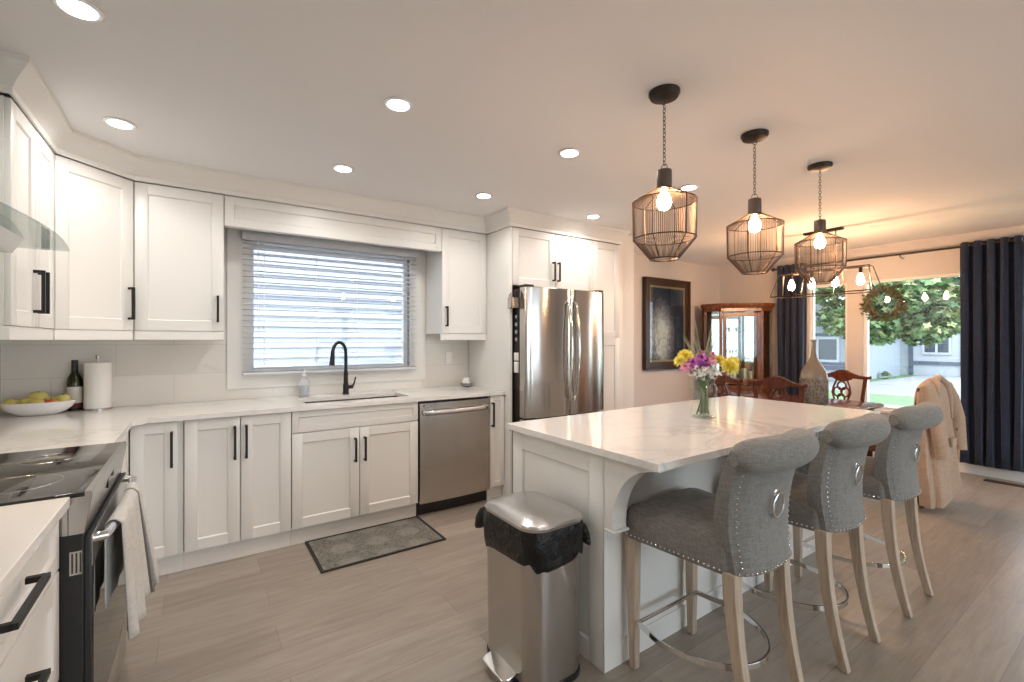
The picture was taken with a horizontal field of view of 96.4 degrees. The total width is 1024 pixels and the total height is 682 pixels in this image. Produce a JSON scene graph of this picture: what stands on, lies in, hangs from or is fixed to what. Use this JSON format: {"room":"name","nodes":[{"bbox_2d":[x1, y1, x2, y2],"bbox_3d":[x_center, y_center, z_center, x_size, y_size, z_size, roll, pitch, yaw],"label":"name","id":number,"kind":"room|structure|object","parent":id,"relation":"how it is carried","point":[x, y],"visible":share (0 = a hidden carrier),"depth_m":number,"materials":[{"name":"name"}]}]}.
{"room":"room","nodes":[
{"label":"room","id":0,"kind":"room"},
{"bbox_2d":[99,169,719,406],"bbox_3d":[0.026,0.130,4.782,7.550,2.420,0.120,0,0,-34],"label":"wall","id":1,"kind":"structure","parent":0,"point":[653,387],"depth_m":6.09,"materials":[{"name":"grey paint"}]},
{"bbox_2d":[53,155,134,339],"bbox_3d":[-2.524,-0.472,2.574,0.645,0.945,0.638,0,0,-34],"label":"upper cabinet","id":2,"kind":"object","parent":1,"relation":"attached to","point":[95,289],"visible":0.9,"depth_m":2.51,"materials":[{"name":"white wood"}]},
{"bbox_2d":[134,182,223,339],"bbox_3d":[-2.150,-0.472,2.982,0.452,0.945,0.386,0,0,-34],"label":"upper cabinet","id":3,"kind":"object","parent":1,"relation":"attached to","point":[179,233],"visible":1,"depth_m":2.85,"materials":[{"name":"white wood"}]},
{"bbox_2d":[0,329,467,413],"bbox_3d":[-0.775,0.010,2.179,3.085,0.840,3.270,0,0,-34],"label":"backsplash","id":4,"kind":"structure","parent":1,"relation":"attached to","point":[144,372],"depth_m":3.06,"materials":[{"name":"tile"}]},
{"bbox_2d":[227,228,425,388],"bbox_3d":[-1.421,-0.224,3.725,1.525,1.152,0.048,0,0,-34],"label":"trim","id":5,"kind":"structure","parent":1,"relation":"attached to","point":[236,366],"depth_m":3.43,"materials":[{"name":"white wood"}]},
{"bbox_2d":[250,244,406,371],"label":"window","id":6,"kind":"structure","parent":1,"relation":"in","point":[404,331],"depth_m":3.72,"materials":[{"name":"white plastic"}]},
{"bbox_2d":[242,230,417,375],"bbox_3d":[-1.392,-0.265,3.672,1.336,1.041,0.069,0,0,-34],"label":"window blind","id":7,"kind":"object","parent":6,"relation":"attached to","point":[258,237],"visible":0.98,"depth_m":3.57,"materials":[{"name":"white plastic"}]},
{"bbox_2d":[445,352,451,363],"bbox_3d":[-0.589,0.168,4.273,0.070,0.115,0.008,0,0,-34],"label":"wall outlet","id":8,"kind":"object","parent":1,"relation":"attached to","point":[448,355],"visible":1,"depth_m":4.27,"materials":[{"name":"white plastic"}]},
{"bbox_2d":[426,228,485,339],"bbox_3d":[-0.496,-0.472,4.115,0.438,0.945,0.386,0,0,-34],"label":"upper cabinet","id":9,"kind":"object","parent":1,"relation":"attached to","point":[456,275],"visible":0.97,"depth_m":3.99,"materials":[{"name":"white wood"}]},
{"bbox_2d":[512,227,592,290],"bbox_3d":[0.194,-0.703,4.364,0.922,0.485,0.756,0,0,-34],"label":"upper cabinet","id":10,"kind":"object","parent":1,"relation":"attached to","point":[539,259],"visible":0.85,"depth_m":4.05,"materials":[{"name":"white wood"}]},
{"bbox_2d":[642,276,690,369],"bbox_3d":[2.061,-0.210,6.067,0.940,1.190,0.058,0,0,-34],"label":"framed picture","id":11,"kind":"object","parent":1,"relation":"attached to","point":[666,303],"visible":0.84,"depth_m":6.03,"materials":[{"name":"brown wood"}]},
{"bbox_2d":[651,287,683,359],"bbox_3d":[2.061,-0.210,6.066,0.690,0.940,0.002,0,0,-34],"label":"print","id":12,"kind":"object","parent":11,"relation":"attached to","point":[667,303],"depth_m":6.06,"materials":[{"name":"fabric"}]},
{"bbox_2d":[0,0,1023,266],"bbox_3d":[2.117,-1.130,1.748,7.570,0.100,7.490,0,0,-34],"label":"ceiling","id":13,"kind":"structure","parent":0,"point":[916,107],"depth_m":2.03,"materials":[{"name":"white paint"}]},
{"bbox_2d":[51,0,105,22],"bbox_3d":[-1.406,-1.075,1.485,0.132,0.010,0.132,0,0,-34],"label":"recessed light","id":14,"kind":"object","parent":13,"relation":"in","point":[84,10],"visible":1,"depth_m":1.49,"materials":[{"name":"white plastic"}]},
{"bbox_2d":[102,117,136,129],"bbox_3d":[-1.949,-1.075,2.277,0.132,0.010,0.132,0,0,-34],"label":"recessed light","id":15,"kind":"object","parent":13,"relation":"in","point":[115,122],"visible":1,"depth_m":2.26,"materials":[{"name":"white plastic"}]},
{"bbox_2d":[332,164,353,172],"bbox_3d":[-1.060,-1.075,2.874,0.132,0.010,0.132,0,0,-34],"label":"recessed light","id":16,"kind":"object","parent":13,"relation":"in","point":[343,168],"visible":1,"depth_m":2.86,"materials":[{"name":"white plastic"}]},
{"bbox_2d":[383,96,412,111],"bbox_3d":[-0.519,-1.075,2.093,0.132,0.010,0.132,0,0,-34],"label":"recessed light","id":17,"kind":"object","parent":13,"relation":"in","point":[398,104],"visible":1,"depth_m":2.08,"materials":[{"name":"white plastic"}]},
{"bbox_2d":[475,192,492,198],"bbox_3d":[-0.210,-1.075,3.414,0.132,0.010,0.132,0,0,-34],"label":"recessed light","id":18,"kind":"object","parent":13,"relation":"in","point":[482,195],"visible":1,"depth_m":3.40,"materials":[{"name":"white plastic"}]},
{"bbox_2d":[558,148,580,157],"bbox_3d":[0.331,-1.075,2.634,0.132,0.010,0.132,0,0,-34],"label":"recessed light","id":19,"kind":"object","parent":13,"relation":"in","point":[566,152],"visible":1,"depth_m":2.62,"materials":[{"name":"white plastic"}]},
{"bbox_2d":[632,84,697,261],"bbox_3d":[0.663,-0.714,1.994,0.272,0.730,0.272,0,0,42],"label":"pendant light","id":20,"kind":"object","parent":13,"relation":"hanging from","point":[663,94],"visible":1,"depth_m":1.96,"materials":[{"name":"brown metal"}]},
{"bbox_2d":[657,168,671,190],"bbox_3d":[0.663,-0.702,1.994,0.064,0.088,0.064,0,0,-34],"label":"socket","id":21,"kind":"object","parent":20,"relation":"attached to","point":[664,175],"depth_m":1.97,"materials":[{"name":"brown metal"}]},
{"bbox_2d":[679,184,698,190],"bbox_3d":[1.249,-1.075,3.233,0.132,0.010,0.132,0,0,-34],"label":"recessed light","id":22,"kind":"object","parent":13,"relation":"in","point":[688,187],"visible":0.96,"depth_m":3.21,"materials":[{"name":"white plastic"}]},
{"bbox_2d":[726,129,784,274],"bbox_3d":[1.273,-0.714,2.402,0.272,0.730,0.272,0,0,-15],"label":"pendant light","id":23,"kind":"object","parent":13,"relation":"hanging from","point":[755,135],"visible":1,"depth_m":2.37,"materials":[{"name":"black metal"}]},
{"bbox_2d":[748,197,761,213],"bbox_3d":[1.273,-0.702,2.402,0.064,0.088,0.064,0,0,-2],"label":"socket","id":24,"kind":"object","parent":23,"relation":"attached to","point":[754,204],"depth_m":2.37,"materials":[{"name":"brown metal"}]},
{"bbox_2d":[794,161,846,284],"bbox_3d":[1.901,-0.714,2.827,0.272,0.730,0.272,0,0,3],"label":"pendant light","id":25,"kind":"object","parent":13,"relation":"hanging from","point":[820,232],"visible":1,"depth_m":2.80,"materials":[{"name":"black metal"}]},
{"bbox_2d":[814,219,825,234],"bbox_3d":[1.901,-0.702,2.827,0.064,0.088,0.064,0,0,25],"label":"socket","id":26,"kind":"object","parent":25,"relation":"attached to","point":[820,224],"depth_m":2.80,"materials":[{"name":"brown metal"}]},
{"bbox_2d":[770,227,882,298],"bbox_3d":[3.065,-0.762,4.514,0.270,0.634,0.890,0,0,-34],"label":"linear chandelier","id":27,"kind":"object","parent":13,"relation":"hanging from","point":[860,280],"visible":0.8,"depth_m":4.42,"materials":[{"name":"brown metal"}]},
{"bbox_2d":[119,472,1023,681],"bbox_3d":[2.227,1.390,1.527,7.570,0.100,7.490,0,0,-34],"label":"floor","id":28,"kind":"structure","parent":0,"point":[420,614],"depth_m":2.21,"materials":[{"name":"brown wood"}]},
{"bbox_2d":[0,522,58,681],"bbox_3d":[-1.200,0.901,0.674,0.674,0.878,0.968,0,0,-34],"label":"base cabinet","id":29,"kind":"object","parent":28,"relation":"on","point":[29,607],"visible":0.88,"depth_m":1.03,"materials":[{"name":"white wood"}]},
{"bbox_2d":[0,497,69,596],"bbox_3d":[-1.204,0.445,0.668,0.651,0.029,0.984,0,0,-34],"label":"countertop","id":30,"kind":"structure","parent":29,"relation":"on","point":[24,527],"depth_m":1.04,"materials":[{"name":"stone"}]},
{"bbox_2d":[0,441,136,681],"bbox_3d":[-1.654,0.866,1.420,0.737,0.888,0.761,0,0,-34],"label":"range","id":31,"kind":"object","parent":28,"relation":"on","point":[92,638],"visible":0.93,"depth_m":1.35,"materials":[{"name":"black metal"}]},
{"bbox_2d":[0,442,120,506],"bbox_3d":[-1.683,0.429,1.401,0.668,0.012,0.760,0,0,-34],"label":"cooktop","id":32,"kind":"object","parent":31,"relation":"in","point":[72,472],"depth_m":1.46,"materials":[{"name":"black glass"}]},
{"bbox_2d":[104,482,159,639],"bbox_3d":[-1.323,0.749,1.613,0.114,0.402,0.474,0,0,-34],"label":"dish towel","id":33,"kind":"object","parent":31,"relation":"hanging from","point":[130,547],"visible":0.99,"depth_m":1.54,"materials":[{"name":"fabric"}]},
{"bbox_2d":[120,429,129,483],"bbox_3d":[-2.316,0.901,2.264,0.637,0.878,1.370,0,0,-34],"label":"base cabinet","id":34,"kind":"object","parent":28,"relation":"on","point":[126,462],"visible":0.02,"depth_m":2.46,"materials":[{"name":"white wood"}]},
{"bbox_2d":[0,385,505,453],"bbox_3d":[-1.301,0.445,2.957,3.080,0.029,1.373,0,0,-34],"label":"countertop","id":35,"kind":"structure","parent":34,"relation":"on","point":[66,428],"depth_m":2.68,"materials":[{"name":"stone"}]},
{"bbox_2d":[0,398,75,415],"bbox_3d":[-2.723,0.391,2.637,0.316,0.076,0.228,0,0,-34],"label":"fruit bowl","id":36,"kind":"object","parent":35,"relation":"on","point":[35,409],"visible":0.91,"depth_m":2.57,"materials":[{"name":"white ceramic"}]},
{"bbox_2d":[0,399,20,411],"bbox_3d":[-2.826,0.370,2.587,0.082,0.077,0.108,0,0,-34],"label":"pear","id":37,"kind":"object","parent":36,"relation":"in","point":[8,401],"visible":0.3,"depth_m":2.56,"materials":[{"name":"yellow plant"}]},
{"bbox_2d":[28,391,47,399],"bbox_3d":[-2.748,0.335,2.656,0.083,0.074,0.082,0,0,-34],"label":"apple","id":38,"kind":"object","parent":36,"relation":"in","point":[35,395],"visible":0.65,"depth_m":2.63,"materials":[{"name":"yellow plant"}]},
{"bbox_2d":[55,393,70,401],"bbox_3d":[-2.638,0.347,2.690,0.072,0.069,0.071,0,0,-34],"label":"apple","id":39,"kind":"object","parent":36,"relation":"in","point":[63,397],"visible":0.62,"depth_m":2.67,"materials":[{"name":"yellow plant"}]},
{"bbox_2d":[66,360,82,410],"bbox_3d":[-2.674,0.276,2.801,0.076,0.307,0.076,0,0,-34],"label":"wine bottle","id":40,"kind":"object","parent":35,"relation":"on","point":[74,384],"visible":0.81,"depth_m":2.78,"materials":[{"name":"green glass"}]},
{"bbox_2d":[82,355,112,410],"bbox_3d":[-2.565,0.261,2.837,0.142,0.337,0.142,0,0,-34],"label":"paper towel holder","id":41,"kind":"object","parent":35,"relation":"on","point":[97,376],"visible":1,"depth_m":2.79,"materials":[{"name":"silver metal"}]},
{"bbox_2d":[299,369,309,396],"bbox_3d":[-1.577,0.326,3.477,0.078,0.207,0.078,0,0,9],"label":"soap dispenser","id":42,"kind":"object","parent":35,"relation":"on","point":[304,383],"visible":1,"depth_m":3.45,"materials":[{"name":"white plastic"}]},
{"bbox_2d":[329,341,355,393],"bbox_3d":[-1.336,0.218,3.588,0.072,0.422,0.239,0,0,31],"label":"faucet","id":43,"kind":"object","parent":35,"relation":"on","point":[346,386],"visible":1,"depth_m":3.62,"materials":[{"name":"black metal"}]},
{"bbox_2d":[304,396,398,403],"bbox_3d":[-1.180,0.547,3.441,0.765,0.176,0.340,0,0,-34],"label":"sink","id":44,"kind":"object","parent":35,"relation":"in","point":[382,396],"visible":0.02,"depth_m":3.58,"materials":[{"name":"silver metal"}]},
{"bbox_2d":[461,377,472,386],"bbox_3d":[-0.416,0.386,4.225,0.120,0.085,0.120,0,0,-34],"label":"dish","id":45,"kind":"object","parent":35,"relation":"on","point":[466,382],"visible":1,"depth_m":4.19,"materials":[{"name":"white ceramic"}]},
{"bbox_2d":[130,421,183,575],"bbox_3d":[-2.150,0.901,2.804,0.240,0.878,0.668,0,0,-34],"label":"base cabinet","id":46,"kind":"object","parent":28,"relation":"on","point":[156,449],"visible":0.76,"depth_m":2.58,"materials":[{"name":"white wood"}]},
{"bbox_2d":[184,412,290,569],"bbox_3d":[-1.818,0.901,3.031,0.563,0.878,0.668,0,0,-34],"label":"base cabinet","id":47,"kind":"object","parent":28,"relation":"on","point":[237,469],"visible":0.94,"depth_m":2.77,"materials":[{"name":"white wood"}]},
{"bbox_2d":[290,402,417,545],"bbox_3d":[-1.228,0.901,3.436,0.866,0.878,0.668,0,0,-34],"label":"base cabinet","id":48,"kind":"object","parent":28,"relation":"on","point":[353,468],"visible":0.97,"depth_m":3.16,"materials":[{"name":"white wood"}]},
{"bbox_2d":[305,516,445,573],"bbox_3d":[-0.905,1.335,3.049,0.791,0.007,0.488,0,0,-34],"label":"mat","id":49,"kind":"object","parent":28,"relation":"on","point":[333,552],"visible":1,"depth_m":3.02,"materials":[{"name":"black fabric"}]},
{"bbox_2d":[416,396,489,515],"bbox_3d":[-0.595,0.901,3.837,0.626,0.877,0.677,0,0,-34],"label":"dishwasher","id":50,"kind":"object","parent":28,"relation":"on","point":[454,434],"visible":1,"depth_m":3.58,"materials":[{"name":"silver metal"}]},
{"bbox_2d":[468,227,511,495],"bbox_3d":[-0.210,0.198,4.112,0.022,2.285,0.717,0,0,-34],"label":"end panel","id":51,"kind":"object","parent":28,"relation":"on","point":[490,359],"visible":0.36,"depth_m":3.96,"materials":[{"name":"white wood"}]},
{"bbox_2d":[486,395,503,499],"bbox_3d":[-0.290,0.901,4.078,0.143,0.878,0.668,0,0,-34],"label":"base cabinet","id":52,"kind":"object","parent":28,"relation":"on","point":[496,402],"visible":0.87,"depth_m":3.84,"materials":[{"name":"white wood"}]},
{"bbox_2d":[475,491,590,681],"bbox_3d":[0.056,1.010,1.911,0.354,0.656,0.430,0,0,-34],"label":"trash can","id":53,"kind":"object","parent":28,"relation":"on","point":[534,541],"visible":1,"depth_m":1.77,"materials":[{"name":"silver metal"}]},
{"bbox_2d":[512,284,603,492],"bbox_3d":[0.286,0.427,4.244,0.900,1.765,0.923,0,0,-34],"label":"refrigerator","id":54,"kind":"object","parent":28,"relation":"on","point":[560,345],"visible":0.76,"depth_m":3.85,"materials":[{"name":"silver metal"}]},
{"bbox_2d":[508,297,518,308],"bbox_3d":[0.010,-0.305,3.781,0.075,0.090,0.054,0,0,-34],"label":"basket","id":55,"kind":"object","parent":54,"relation":"attached to","point":[513,302],"visible":1,"depth_m":3.76,"materials":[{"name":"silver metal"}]},
{"bbox_2d":[593,241,619,410],"bbox_3d":[0.718,0.198,4.746,0.362,2.285,0.718,0,0,-34],"label":"pantry cabinet","id":56,"kind":"object","parent":28,"relation":"on","point":[606,256],"visible":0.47,"depth_m":4.49,"materials":[{"name":"white wood"}]},
{"bbox_2d":[618,241,622,408],"bbox_3d":[1.080,0.133,4.632,0.097,2.415,0.020,0,0,-34],"label":"filler panel","id":57,"kind":"object","parent":28,"relation":"on","point":[621,246],"visible":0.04,"depth_m":4.64,"materials":[{"name":"white wood"}]},
{"bbox_2d":[513,431,822,673],"bbox_3d":[1.078,0.900,2.580,2.013,0.880,0.950,0,0,-34],"label":"kitchen island","id":58,"kind":"object","parent":28,"relation":"on","point":[603,489],"visible":0.31,"depth_m":1.98,"materials":[{"name":"white wood"}]},
{"bbox_2d":[507,396,879,471],"bbox_3d":[1.095,0.445,2.564,2.075,0.030,0.948,0,0,-34],"label":"island countertop","id":59,"kind":"structure","parent":58,"relation":"on","point":[660,437],"depth_m":2.28,"materials":[{"name":"stone"}]},
{"bbox_3d":[1.059,0.315,2.532,0.150,0.229,0.150,0,0,-34],"label":"flower vase","id":60,"kind":"object","parent":59,"relation":"on","visible":0},
{"bbox_2d":[677,349,705,403],"bbox_3d":[0.994,0.229,2.537,0.165,0.364,0.084,0,0,32],"label":"flower","id":61,"kind":"object","parent":60,"relation":"in","point":[685,353],"visible":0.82,"depth_m":2.54,"materials":[{"name":"yellow plant"}]},
{"bbox_2d":[674,355,709,413],"bbox_3d":[0.989,0.246,2.517,0.202,0.329,0.079,0,0,9],"label":"flower","id":62,"kind":"object","parent":60,"relation":"in","point":[678,360],"visible":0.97,"depth_m":2.52,"materials":[{"name":"yellow plant"}]},
{"bbox_2d":[679,362,707,413],"bbox_3d":[1.001,0.263,2.505,0.194,0.296,0.075,0,0,-17],"label":"flower","id":63,"kind":"object","parent":60,"relation":"in","point":[685,366],"visible":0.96,"depth_m":2.48,"materials":[{"name":"pink plant"}]},
{"bbox_2d":[687,358,705,411],"bbox_3d":[1.013,0.252,2.509,0.151,0.317,0.078,0,0,-34],"label":"flower","id":64,"kind":"object","parent":60,"relation":"in","point":[693,362],"visible":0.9,"depth_m":2.47,"materials":[{"name":"plant"}]},
{"bbox_2d":[688,365,705,413],"bbox_3d":[1.010,0.269,2.485,0.118,0.282,0.142,0,0,6],"label":"flower","id":65,"kind":"object","parent":60,"relation":"in","point":[698,372],"visible":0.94,"depth_m":2.47,"materials":[{"name":"white plant"}]},
{"bbox_2d":[682,320,717,412],"bbox_3d":[1.063,0.145,2.561,0.200,0.511,0.097,0,0,-2],"label":"grass spray","id":66,"kind":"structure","parent":60,"relation":"in","point":[706,408],"depth_m":2.55,"materials":[{"name":"green plant"}]},
{"bbox_2d":[695,354,706,385],"bbox_3d":[1.037,0.241,2.500,0.104,0.339,0.082,0,0,-34],"label":"flower","id":67,"kind":"object","parent":60,"relation":"in","point":[701,358],"visible":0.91,"depth_m":2.48,"materials":[{"name":"purple plant"}]},
{"bbox_2d":[697,366,715,413],"bbox_3d":[1.057,0.275,2.489,0.086,0.271,0.125,0,0,0],"label":"flower","id":68,"kind":"object","parent":60,"relation":"in","point":[706,371],"visible":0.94,"depth_m":2.47,"materials":[{"name":"white plant"}]},
{"bbox_2d":[704,356,717,386],"bbox_3d":[1.082,0.248,2.495,0.069,0.324,0.104,0,0,4],"label":"flower","id":69,"kind":"object","parent":60,"relation":"in","point":[712,360],"visible":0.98,"depth_m":2.47,"materials":[{"name":"pink plant"}]},
{"bbox_2d":[700,354,724,411],"bbox_3d":[1.122,0.243,2.546,0.170,0.335,0.092,0,0,-34],"label":"flower","id":70,"kind":"object","parent":60,"relation":"in","point":[718,357],"visible":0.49,"depth_m":2.55,"materials":[{"name":"yellow plant"}]},
{"bbox_2d":[704,364,722,388],"bbox_3d":[1.089,0.270,2.483,0.085,0.280,0.133,0,0,0],"label":"flower","id":71,"kind":"object","parent":60,"relation":"in","point":[713,370],"visible":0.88,"depth_m":2.46,"materials":[{"name":"white plant"}]},
{"bbox_2d":[697,357,738,413],"bbox_3d":[1.140,0.250,2.500,0.215,0.322,0.121,0,0,-10],"label":"flower","id":72,"kind":"object","parent":60,"relation":"in","point":[730,364],"visible":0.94,"depth_m":2.49,"materials":[{"name":"yellow plant"}]},
{"bbox_2d":[695,372,744,397],"bbox_3d":[2.274,0.830,4.735,0.520,1.019,0.523,0,0,-34],"label":"dining chair","id":73,"kind":"object","parent":28,"relation":"on","point":[724,379],"visible":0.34,"depth_m":4.56,"materials":[{"name":"brown wood"}]},
{"bbox_2d":[625,428,818,681],"bbox_3d":[0.808,0.830,1.771,0.493,1.016,0.600,0,0,-34],"label":"counter stool","id":74,"kind":"object","parent":28,"relation":"on","point":[740,530],"visible":0.98,"depth_m":1.61,"materials":[{"name":"fabric"}]},
{"bbox_2d":[700,303,774,397],"bbox_3d":[3.050,0.427,6.209,0.912,1.825,0.450,0,0,11],"label":"china cabinet","id":75,"kind":"object","parent":28,"relation":"on","point":[757,317],"visible":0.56,"depth_m":6.22,"materials":[{"name":"brown wood"}]},
{"bbox_2d":[712,313,753,378],"bbox_3d":[3.090,0.110,6.422,0.550,0.980,0.014,0,0,11],"label":"mirror","id":76,"kind":"object","parent":75,"relation":"on","point":[748,321],"depth_m":6.40,"materials":[{"name":"clear mirror"}]},
{"bbox_2d":[741,368,746,384],"bbox_3d":[3.119,0.489,6.165,0.030,0.220,0.140,0,0,11],"label":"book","id":77,"kind":"object","parent":75,"relation":"in","point":[743,370],"visible":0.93,"depth_m":6.10,"materials":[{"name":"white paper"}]},
{"bbox_2d":[747,375,808,402],"bbox_3d":[2.591,0.830,4.274,0.520,1.019,0.523,0,0,-34],"label":"dining chair","id":78,"kind":"object","parent":28,"relation":"on","point":[776,382],"visible":0.31,"depth_m":4.12,"materials":[{"name":"brown wood"}]},
{"bbox_2d":[708,391,883,410],"bbox_3d":[2.841,0.966,4.699,0.800,0.722,1.400,0,0,-34],"label":"dining table","id":79,"kind":"object","parent":28,"relation":"on","point":[862,405],"visible":0.15,"depth_m":4.51,"materials":[{"name":"brown wood"}]},
{"bbox_2d":[799,339,828,405],"bbox_3d":[2.810,0.299,4.266,0.230,0.608,0.230,0,0,-34],"label":"vase","id":80,"kind":"object","parent":79,"relation":"on","point":[813,373],"visible":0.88,"depth_m":4.19,"materials":[{"name":"beige ceramic"}]},
{"bbox_2d":[722,413,890,673],"bbox_3d":[1.358,0.830,2.126,0.493,1.016,0.600,0,0,-34],"label":"counter stool","id":81,"kind":"object","parent":28,"relation":"on","point":[827,499],"visible":0.7,"depth_m":1.91,"materials":[{"name":"fabric"}]},
{"bbox_2d":[828,370,871,401],"bbox_3d":[3.388,0.830,4.832,0.520,1.019,0.523,0,0,-34],"label":"dining chair","id":82,"kind":"object","parent":28,"relation":"on","point":[840,375],"visible":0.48,"depth_m":4.92,"materials":[{"name":"brown wood"}]},
{"bbox_2d":[793,402,943,617],"bbox_3d":[1.933,0.830,2.496,0.493,1.016,0.600,0,0,-34],"label":"counter stool","id":83,"kind":"object","parent":28,"relation":"on","point":[890,476],"visible":0.68,"depth_m":2.28,"materials":[{"name":"fabric"}]},
{"bbox_2d":[867,388,923,508],"bbox_3d":[3.265,0.830,3.939,0.523,1.019,0.520,0,0,-34],"label":"dining chair","id":84,"kind":"object","parent":28,"relation":"on","point":[872,448],"visible":0.02,"depth_m":3.86,"materials":[{"name":"brown wood"}]},
{"bbox_2d":[914,374,967,508],"bbox_3d":[3.437,0.785,3.688,0.633,1.010,0.244,0,0,-34],"label":"coat","id":85,"kind":"object","parent":84,"relation":"hanging from","point":[938,464],"visible":0.84,"depth_m":3.54,"materials":[{"name":"fabric"}]},
{"bbox_2d":[983,479,1023,487],"bbox_3d":[4.610,1.337,4.276,0.100,0.006,0.280,0,0,-34],"label":"floor vent","id":86,"kind":"object","parent":28,"relation":"in","point":[988,480],"visible":1,"depth_m":4.27,"materials":[{"name":"brown metal"}]},
{"bbox_2d":[598,236,633,408],"bbox_3d":[1.012,0.130,4.997,0.200,2.420,0.640,0,0,-34],"label":"wall","id":87,"kind":"structure","parent":0,"point":[628,244],"depth_m":4.74,"materials":[{"name":"white paint"}]},
{"bbox_2d":[0,50,629,244],"bbox_3d":[-0.632,-1.014,3.204,4.480,0.132,1.040,0,0,-34],"label":"trim","id":88,"kind":"structure","parent":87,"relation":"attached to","point":[20,78],"depth_m":2.95,"materials":[{"name":"white wood"}]},
{"bbox_2d":[224,196,441,252],"bbox_3d":[-1.247,-0.845,3.443,1.557,0.200,0.050,0,0,-34],"label":"valance","id":89,"kind":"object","parent":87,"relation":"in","point":[239,213],"depth_m":3.34,"materials":[{"name":"white wood"}]},
{"bbox_2d":[634,251,635,406],"bbox_3d":[1.401,0.130,5.579,0.180,2.420,0.120,0,0,-34],"label":"wall","id":90,"kind":"structure","parent":0,"point":[634,251],"depth_m":5.57,"materials":[{"name":"grey paint"}]},
{"bbox_2d":[720,225,1023,471],"bbox_3d":[5.196,0.130,3.846,0.120,2.420,7.270,0,0,-34],"label":"wall","id":91,"kind":"structure","parent":0,"point":[735,287],"depth_m":5.38,"materials":[{"name":"grey paint"}]},
{"bbox_2d":[811,283,846,399],"bbox_3d":[3.940,0.050,5.677,0.060,1.480,0.410,0,0,-34],"label":"window","id":92,"kind":"structure","parent":91,"relation":"in","point":[840,284],"depth_m":5.67,"materials":[{"name":"white plastic"}]},
{"bbox_2d":[859,283,911,323],"bbox_3d":[4.168,-0.436,5.120,0.130,0.509,0.507,0,0,-34],"label":"wreath","id":93,"kind":"object","parent":91,"relation":"hanging from","point":[868,300],"visible":0.97,"depth_m":5.11,"materials":[{"name":"brown plant"}]},
{"bbox_2d":[771,238,1023,271],"bbox_3d":[4.265,-0.922,4.972,0.138,0.065,2.770,0,0,-34],"label":"curtain rod","id":94,"kind":"object","parent":91,"relation":"attached to","point":[1012,240],"visible":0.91,"depth_m":4.93,"materials":[{"name":"brown metal"}]},
{"bbox_2d":[777,263,806,395],"bbox_3d":[3.583,0.132,5.889,0.096,2.200,0.347,0,0,-34],"label":"curtain","id":95,"kind":"object","parent":94,"relation":"hanging from","point":[791,312],"visible":0.53,"depth_m":5.85,"materials":[{"name":"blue fabric"}]},
{"bbox_2d":[960,235,1023,472],"bbox_3d":[4.603,0.132,4.401,0.096,2.200,0.456,0,0,-34],"label":"curtain","id":96,"kind":"object","parent":94,"relation":"hanging from","point":[991,274],"visible":0.99,"depth_m":4.38,"materials":[{"name":"blue fabric"}]},
{"bbox_2d":[864,273,959,409],"bbox_3d":[4.610,0.050,4.700,0.060,1.480,1.640,0,0,-34],"label":"window","id":97,"kind":"structure","parent":91,"relation":"in","point":[866,283],"depth_m":5.34,"materials":[{"name":"white plastic"}]},
{"bbox_2d":[873,451,1023,482],"bbox_3d":[5.140,1.292,3.808,0.014,0.095,7.270,0,0,-34],"label":"baseboard","id":98,"kind":"structure","parent":91,"relation":"attached to","point":[1004,474],"depth_m":4.47,"materials":[{"name":"white wood"}]},
{"bbox_3d":[-0.958,0.130,-0.372,0.100,2.420,7.270,0,0,-34],"label":"wall","id":99,"kind":"structure","parent":0,"visible":0},
{"bbox_2d":[0,95,54,339],"bbox_3d":[-2.259,-0.472,1.968,0.378,0.945,0.657,0,0,-34],"label":"upper cabinet","id":100,"kind":"object","parent":99,"relation":"attached to","point":[27,163],"visible":1,"depth_m":1.97,"materials":[{"name":"white wood"}]},
{"bbox_2d":[0,225,69,252],"bbox_3d":[-1.741,-0.686,1.359,0.555,0.786,0.770,0,0,-34],"label":"range hood","id":101,"kind":"object","parent":99,"relation":"attached to","point":[9,241],"visible":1,"depth_m":1.50,"materials":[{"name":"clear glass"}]},
{"label":"outside","id":102,"kind":"structure","parent":0,"visible":0},
{"bbox_2d":[869,375,960,388],"bbox_3d":[21.986,2.085,22.224,8.800,0.050,5.400,0,0,-34],"label":"driveway","id":103,"kind":"structure","parent":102,"point":[914,381],"depth_m":22.74,"materials":[{"name":"grey concrete"}]},
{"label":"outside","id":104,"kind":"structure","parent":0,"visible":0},
{"bbox_2d":[829,374,917,405],"bbox_3d":[27.234,2.115,36.854,73.400,0.050,110.000,0,0,-34],"label":"lawn","id":105,"kind":"structure","parent":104,"point":[883,399],"depth_m":16.36,"materials":[{"name":"green plant"}]},
{"bbox_2d":[815,303,899,380],"bbox_3d":[17.863,-0.185,27.885,8.000,4.550,8.200,0,0,-34],"label":"house","id":106,"kind":"structure","parent":105,"relation":"on","point":[830,350],"depth_m":24.20,"materials":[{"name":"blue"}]},
{"bbox_2d":[815,276,960,347],"bbox_3d":[6.468,-0.347,8.880,3.229,4.889,4.373,0,0,-7],"label":"maple tree","id":107,"kind":"object","parent":105,"relation":"on","point":[925,323],"visible":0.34,"depth_m":7.30,"materials":[{"name":"green plant"}]},
{"bbox_2d":[883,280,960,376],"bbox_3d":[28.019,-0.885,27.572,8.000,5.950,8.400,0,0,-34],"label":"house","id":108,"kind":"structure","parent":105,"relation":"on","point":[944,359],"depth_m":26.57,"materials":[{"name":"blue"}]},
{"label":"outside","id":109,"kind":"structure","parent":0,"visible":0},
{"bbox_2d":[829,381,960,400],"bbox_3d":[14.059,2.095,21.761,4.800,0.050,100.000,0,0,-34],"label":"street","id":110,"kind":"structure","parent":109,"point":[880,389],"depth_m":19.15,"materials":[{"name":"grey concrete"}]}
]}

